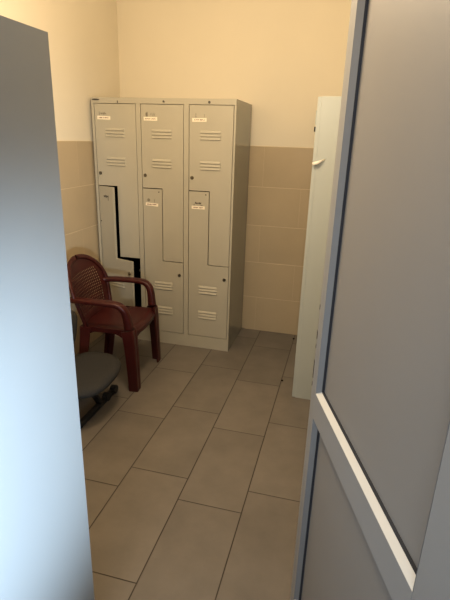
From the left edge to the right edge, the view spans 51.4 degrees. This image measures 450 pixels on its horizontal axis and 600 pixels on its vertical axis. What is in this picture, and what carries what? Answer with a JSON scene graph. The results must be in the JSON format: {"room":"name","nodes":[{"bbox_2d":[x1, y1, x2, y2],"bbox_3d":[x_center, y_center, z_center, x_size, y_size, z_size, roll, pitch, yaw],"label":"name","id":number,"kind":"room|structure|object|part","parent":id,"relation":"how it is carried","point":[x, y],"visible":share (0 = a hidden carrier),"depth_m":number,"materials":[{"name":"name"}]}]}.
{"room":"changing room","nodes":[
{"label":"changing room","id":0,"kind":"room"},
{"bbox_2d":[0,0,119,354],"bbox_3d":[-1.318,-0.751,2.301,0.120,2.950,3.383,6,20,13],"label":"wall","id":1,"kind":"structure","parent":0,"point":[82,34],"depth_m":3.20,"materials":[{"name":"beige paint"}]},
{"bbox_2d":[75,328,309,599],"bbox_3d":[-0.527,1.194,1.416,2.442,0.100,5.994,6,20,13],"label":"floor","id":2,"kind":"structure","parent":0,"point":[193,476],"depth_m":2.30,"materials":[{"name":"tile"}]},
{"bbox_2d":[0,15,94,599],"bbox_3d":[-0.676,0.335,1.068,0.520,1.742,0.464,6,20,13],"label":"storage cabinet","id":3,"kind":"object","parent":2,"relation":"on","point":[45,551],"visible":1,"depth_m":0.98,"materials":[{"name":"grey metal"}]},
{"bbox_3d":[-0.500,0.275,1.212,0.259,1.712,0.022,6,20,13],"label":"door","id":4,"kind":"part","parent":3,"relation":"part of","materials":[{"name":"blue paint"}]},
{"bbox_2d":[71,310,120,427],"bbox_3d":[-0.835,0.392,2.651,0.417,0.587,0.601,6,20,13],"label":"upholstered chair","id":5,"kind":"object","parent":2,"relation":"on","point":[95,371],"visible":0.4,"depth_m":2.68,"materials":[{"name":"grey fabric"}]},
{"bbox_3d":[-0.970,0.230,2.663,0.052,0.300,0.450,14,21,10],"label":"backrest","id":6,"kind":"part","parent":5,"relation":"part of","materials":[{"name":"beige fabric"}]},
{"bbox_3d":[-0.788,0.421,2.674,0.330,0.076,0.430,9,26,12],"label":"seat","id":7,"kind":"part","parent":5,"relation":"part of","materials":[{"name":"grey fabric"}]},
{"bbox_2d":[67,254,160,391],"bbox_3d":[-0.750,0.112,3.137,0.504,0.814,0.568,5,19,9],"label":"armchair","id":8,"kind":"object","parent":2,"relation":"on","point":[107,316],"visible":0.98,"depth_m":3.07,"materials":[{"name":"red plastic"}]},
{"bbox_3d":[-0.906,0.353,3.037,0.114,0.413,0.086,5,19,9],"label":"leg","id":9,"kind":"part","parent":8,"relation":"part of","materials":[{"name":"plastic"}]},
{"bbox_3d":[-0.908,-0.077,3.102,0.144,0.408,0.481,5,19,9],"label":"backrest","id":10,"kind":"part","parent":8,"relation":"part of","materials":[{"name":"plastic"}]},
{"bbox_3d":[-0.767,0.085,2.873,0.406,0.187,0.085,5,19,9],"label":"armrest","id":11,"kind":"part","parent":8,"relation":"part of","materials":[{"name":"plastic"}]},
{"bbox_3d":[-0.838,0.229,3.404,0.114,0.413,0.086,5,19,9],"label":"leg","id":12,"kind":"part","parent":8,"relation":"part of","materials":[{"name":"plastic"}]},
{"bbox_3d":[-0.692,0.142,3.136,0.384,0.076,0.454,5,19,9],"label":"seat","id":13,"kind":"part","parent":8,"relation":"part of","materials":[{"name":"plastic"}]},
{"bbox_3d":[-0.683,-0.067,3.322,0.406,0.187,0.085,5,19,9],"label":"armrest","id":14,"kind":"part","parent":8,"relation":"part of","materials":[{"name":"plastic"}]},
{"bbox_3d":[-0.595,0.379,2.969,0.097,0.425,0.076,5,19,9],"label":"leg","id":15,"kind":"part","parent":8,"relation":"part of","materials":[{"name":"plastic"}]},
{"bbox_3d":[-0.521,0.243,3.368,0.097,0.425,0.076,5,19,9],"label":"leg","id":16,"kind":"part","parent":8,"relation":"part of","materials":[{"name":"plastic"}]},
{"bbox_2d":[91,97,251,351],"bbox_3d":[-0.409,-0.570,3.619,1.049,1.800,0.597,6,20,13],"label":"locker","id":17,"kind":"object","parent":2,"relation":"on","point":[172,174],"visible":0.99,"depth_m":3.39,"materials":[{"name":"grey metal"}]},
{"bbox_2d":[105,128,124,136],"bbox_3d":[-0.777,-1.181,3.296,0.149,0.058,0.008,6,20,13],"label":"vent","id":18,"kind":"object","parent":17,"relation":"attached to","point":[109,132],"depth_m":3.30,"materials":[{"name":"grey metal"}]},
{"bbox_2d":[107,157,125,165],"bbox_3d":[-0.783,-0.996,3.360,0.149,0.058,0.008,6,20,13],"label":"vent","id":19,"kind":"object","parent":17,"relation":"attached to","point":[111,161],"depth_m":3.36,"materials":[{"name":"grey metal"}]},
{"bbox_3d":[-0.816,-0.298,3.563,0.312,1.096,0.018,14,22,31],"label":"locker door","id":20,"kind":"part","parent":17,"relation":"part of","materials":[{"name":"grey metal"}]},
{"bbox_3d":[-0.781,-0.849,3.423,0.312,1.086,0.018,6,20,13],"label":"locker door","id":21,"kind":"part","parent":17,"relation":"part of","materials":[{"name":"grey metal"}]},
{"bbox_2d":[111,282,124,287],"bbox_3d":[-0.832,-0.135,3.611,0.149,0.059,0.008,14,22,31],"label":"vent","id":22,"kind":"object","parent":17,"relation":"attached to","point":[113,284],"depth_m":3.61,"materials":[{"name":"grey metal"}]},
{"bbox_2d":[152,159,171,167],"bbox_3d":[-0.443,-0.957,3.280,0.149,0.058,0.008,6,20,13],"label":"vent","id":23,"kind":"object","parent":17,"relation":"attached to","point":[156,163],"depth_m":3.28,"materials":[{"name":"grey metal"}]},
{"bbox_2d":[152,129,171,138],"bbox_3d":[-0.437,-1.142,3.216,0.149,0.058,0.008,6,20,13],"label":"vent","id":24,"kind":"object","parent":17,"relation":"attached to","point":[156,133],"depth_m":3.22,"materials":[{"name":"grey metal"}]},
{"bbox_3d":[-0.442,-0.810,3.343,0.309,1.086,0.018,6,20,13],"label":"locker door","id":25,"kind":"part","parent":17,"relation":"part of","materials":[{"name":"grey metal"}]},
{"bbox_3d":[-0.459,-0.275,3.529,0.309,1.096,0.018,6,20,13],"label":"locker door","id":26,"kind":"part","parent":17,"relation":"part of","materials":[{"name":"grey metal"}]},
{"bbox_2d":[155,281,172,289],"bbox_3d":[-0.470,-0.110,3.573,0.149,0.059,0.008,6,20,13],"label":"vent","id":27,"kind":"object","parent":17,"relation":"attached to","point":[159,285],"depth_m":3.57,"materials":[{"name":"grey metal"}]},
{"bbox_2d":[158,306,172,314],"bbox_3d":[-0.476,0.079,3.639,0.149,0.060,0.008,6,20,13],"label":"vent","id":28,"kind":"object","parent":17,"relation":"attached to","point":[162,310],"depth_m":3.64,"materials":[{"name":"grey metal"}]},
{"bbox_2d":[198,310,216,319],"bbox_3d":[-0.136,0.117,3.558,0.149,0.060,0.008,6,20,13],"label":"vent","id":29,"kind":"object","parent":17,"relation":"attached to","point":[202,314],"depth_m":3.56,"materials":[{"name":"grey metal"}]},
{"bbox_2d":[198,286,216,294],"bbox_3d":[-0.130,-0.071,3.493,0.149,0.059,0.008,6,20,13],"label":"vent","id":30,"kind":"object","parent":17,"relation":"attached to","point":[202,290],"depth_m":3.49,"materials":[{"name":"grey metal"}]},
{"bbox_3d":[-0.120,-0.236,3.449,0.306,1.096,0.018,6,20,13],"label":"locker door","id":31,"kind":"part","parent":17,"relation":"part of","materials":[{"name":"grey metal"}]},
{"bbox_2d":[200,161,220,170],"bbox_3d":[-0.103,-0.919,3.200,0.149,0.058,0.008,6,20,13],"label":"vent","id":32,"kind":"object","parent":17,"relation":"attached to","point":[204,165],"depth_m":3.20,"materials":[{"name":"grey metal"}]},
{"bbox_2d":[200,131,221,139],"bbox_3d":[-0.097,-1.104,3.136,0.149,0.058,0.008,6,20,13],"label":"vent","id":33,"kind":"object","parent":17,"relation":"attached to","point":[204,135],"depth_m":3.14,"materials":[{"name":"grey metal"}]},
{"bbox_3d":[-0.103,-0.772,3.264,0.306,1.086,0.018,6,20,13],"label":"locker door","id":34,"kind":"part","parent":17,"relation":"part of","materials":[{"name":"grey metal"}]},
{"bbox_3d":[0.111,-0.528,3.547,0.001,1.800,0.494,6,20,13],"label":"panel","id":35,"kind":"part","parent":17,"relation":"part of","materials":[{"name":"metal"}]},
{"bbox_2d":[292,96,341,399],"bbox_3d":[0.866,-0.336,3.096,0.608,1.778,1.026,6,20,13],"label":"storage cabinet","id":36,"kind":"object","parent":2,"relation":"on","point":[328,108],"visible":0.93,"depth_m":2.65,"materials":[{"name":"green paint"}]},
{"bbox_3d":[0.530,-0.294,2.941,0.020,1.773,0.500,6,20,13],"label":"cabinet door","id":37,"kind":"part","parent":36,"relation":"part of","materials":[{"name":"green paint"}]},
{"bbox_2d":[117,0,351,334],"bbox_3d":[0.262,-1.161,3.630,2.442,2.950,0.120,6,20,13],"label":"wall","id":38,"kind":"structure","parent":0,"point":[277,57],"depth_m":3.49,"materials":[{"name":"beige paint"}]},
{"bbox_2d":[290,0,449,599],"bbox_3d":[0.295,0.234,0.945,0.040,2.048,0.757,0,19,-4],"label":"door","id":39,"kind":"structure","parent":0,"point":[374,516],"depth_m":0.88,"materials":[{"name":"metal"}]},
{"bbox_3d":[0.282,0.757,1.147,0.011,0.674,0.577,0,19,-4],"label":"panel","id":40,"kind":"part","parent":39,"relation":"part of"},
{"bbox_3d":[0.289,0.393,1.021,0.040,0.078,0.596,0,19,-4],"label":"rail","id":41,"kind":"part","parent":39,"relation":"part of","materials":[{"name":"grey metal"}]}
]}

